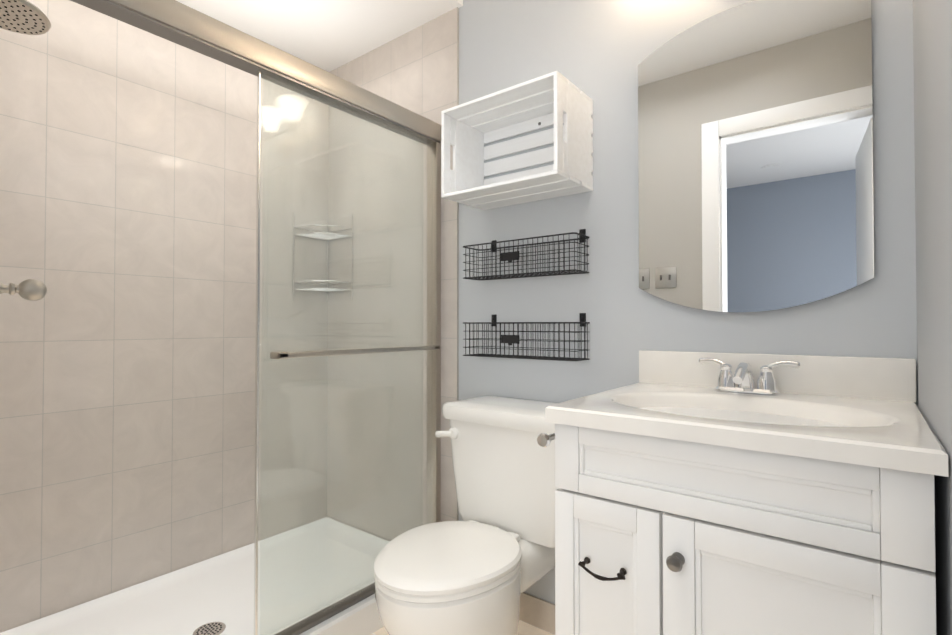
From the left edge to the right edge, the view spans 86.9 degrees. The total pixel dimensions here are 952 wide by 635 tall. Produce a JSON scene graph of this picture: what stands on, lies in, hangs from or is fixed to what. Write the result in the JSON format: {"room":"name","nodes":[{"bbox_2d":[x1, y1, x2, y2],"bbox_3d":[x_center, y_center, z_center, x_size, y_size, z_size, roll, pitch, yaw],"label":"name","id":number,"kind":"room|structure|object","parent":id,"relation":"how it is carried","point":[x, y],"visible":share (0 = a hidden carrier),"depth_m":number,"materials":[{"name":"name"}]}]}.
{"room":"bathroom","nodes":[
{"label":"bathroom","id":0,"kind":"room"},
{"bbox_2d":[0,0,328,632],"bbox_3d":[-1.242,-0.173,1.925,0.100,2.500,1.740,-1,-1,38],"label":"tiled wall","id":1,"kind":"structure","parent":0,"point":[128,173],"depth_m":1.84,"materials":[{"name":"tile"}]},
{"bbox_2d":[327,7,458,540],"bbox_3d":[-0.371,-0.168,2.280,0.838,2.500,0.108,-1,-1,38],"label":"tiled wall","id":2,"kind":"structure","parent":0,"point":[415,70],"depth_m":2.21,"materials":[{"name":"tile"}]},
{"bbox_2d":[293,213,352,300],"bbox_3d":[-0.717,-0.282,2.358,0.196,0.410,0.196,-1,-1,38],"label":"caddy","id":3,"kind":"object","parent":2,"relation":"attached to","point":[313,235],"depth_m":2.36,"materials":[{"name":"silver metal"}]},
{"bbox_2d":[371,620,552,634],"bbox_3d":[-0.335,1.116,1.199,2.400,0.100,1.740,-1,-1,38],"label":"floor","id":4,"kind":"structure","parent":0,"point":[526,628],"depth_m":1.72,"materials":[{"name":"tile"}]},
{"bbox_2d":[0,517,387,634],"bbox_3d":[-0.891,1.018,1.646,0.774,0.110,1.502,-1,-1,38],"label":"pan","id":5,"kind":"object","parent":4,"relation":"on","point":[213,595],"visible":0.85,"depth_m":1.76,"materials":[{"name":"white plastic"}]},
{"bbox_2d":[70,0,440,634],"bbox_3d":[-0.614,0.084,1.445,0.096,1.750,1.503,-1,-1,38],"label":"shower door","id":6,"kind":"structure","parent":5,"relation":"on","point":[177,22],"depth_m":1.64,"materials":[{"name":"clear glass"}]},
{"bbox_2d":[374,395,558,634],"bbox_3d":[0.002,0.675,1.482,0.516,0.791,0.684,-1,-1,38],"label":"toilet","id":7,"kind":"object","parent":4,"relation":"on","point":[484,564],"visible":0.94,"depth_m":1.45,"materials":[{"name":"ceramic"}]},
{"bbox_2d":[537,350,948,634],"bbox_3d":[0.562,0.579,1.105,0.654,0.972,0.592,-1,-1,38],"label":"bathroom vanity","id":8,"kind":"object","parent":4,"relation":"on","point":[689,500],"visible":0.98,"depth_m":0.90,"materials":[{"name":"white paint"}]},
{"bbox_2d":[698,358,800,395],"bbox_3d":[0.665,0.149,1.252,0.235,0.085,0.136,-1,-1,38],"label":"faucet","id":9,"kind":"object","parent":8,"relation":"on","point":[742,377],"visible":0.98,"depth_m":1.25,"materials":[{"name":"silver metal"}]},
{"bbox_2d":[458,0,917,603],"bbox_3d":[0.539,-0.178,1.577,1.462,2.500,0.100,-1,-1,38],"label":"wall","id":10,"kind":"structure","parent":0,"point":[598,52],"depth_m":1.60,"materials":[{"name":"grey paint"}]},
{"bbox_2d":[441,71,592,209],"bbox_3d":[0.131,-0.562,1.684,0.450,0.300,0.240,-1,-1,38],"label":"crate","id":11,"kind":"object","parent":10,"relation":"attached to","point":[561,103],"visible":1,"depth_m":1.72,"materials":[{"name":"white wood"}]},
{"bbox_2d":[463,229,589,280],"bbox_3d":[0.161,-0.216,1.730,0.455,0.148,0.124,-1,-1,38],"label":"hanging basket","id":12,"kind":"object","parent":10,"relation":"attached to","point":[509,257],"visible":1,"depth_m":1.70,"materials":[{"name":"black metal"}]},
{"bbox_2d":[463,313,589,360],"bbox_3d":[0.161,0.062,1.726,0.455,0.151,0.124,-1,-1,38],"label":"hanging basket","id":13,"kind":"object","parent":10,"relation":"attached to","point":[510,339],"visible":1,"depth_m":1.70,"materials":[{"name":"black metal"}]},
{"bbox_2d":[519,592,554,634],"bbox_3d":[0.223,1.024,1.736,0.746,0.100,0.009,-1,-1,38],"label":"baseboard","id":14,"kind":"structure","parent":10,"relation":"attached to","point":[539,613],"depth_m":1.74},
{"bbox_2d":[638,0,873,311],"bbox_3d":[0.720,-0.430,1.363,0.559,0.833,0.018,-1,-1,38],"label":"mirror","id":15,"kind":"object","parent":10,"relation":"attached to","point":[755,145],"visible":1,"depth_m":1.33,"materials":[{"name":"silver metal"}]},
{"bbox_2d":[913,0,951,634],"bbox_3d":[0.541,-0.194,0.472,0.100,2.500,1.640,-1,-1,38],"label":"wall","id":16,"kind":"structure","parent":0,"point":[932,41],"depth_m":0.81,"materials":[{"name":"grey paint"}]},
{"bbox_3d":[-0.833,-0.193,0.579,2.200,2.500,0.120,-1,-1,38],"label":"wall","id":17,"kind":"structure","parent":0,"visible":0},
{"bbox_2d":[0,279,46,300],"bbox_3d":[-0.551,-0.033,0.529,0.042,0.042,0.152,-1,-1,38],"label":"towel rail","id":18,"kind":"object","parent":17,"relation":"attached to","point":[32,289],"visible":1,"depth_m":0.57,"materials":[{"name":"silver metal"}]},
{"bbox_3d":[-1.346,-0.186,1.060,0.800,2.500,0.008,-1,-1,38],"label":"tiled wall","id":19,"kind":"structure","parent":0,"visible":0},
{"bbox_2d":[0,0,50,34],"bbox_3d":[-1.261,-0.866,1.227,0.204,0.180,0.345,-1,-1,38],"label":"shower head","id":20,"kind":"object","parent":19,"relation":"attached to","point":[26,17],"visible":1,"depth_m":1.31},
{"bbox_3d":[-0.335,-1.483,1.237,2.400,0.100,1.740,-1,-1,38],"label":"ceiling","id":21,"kind":"structure","parent":0,"visible":0},
{"bbox_2d":[176,0,462,71],"bbox_3d":[-0.903,-1.333,1.677,0.960,0.191,1.740,-1,-1,38],"label":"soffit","id":22,"kind":"structure","parent":21,"relation":"attached to","point":[328,35],"depth_m":2.09,"materials":[{"name":"white paint"}]}
]}

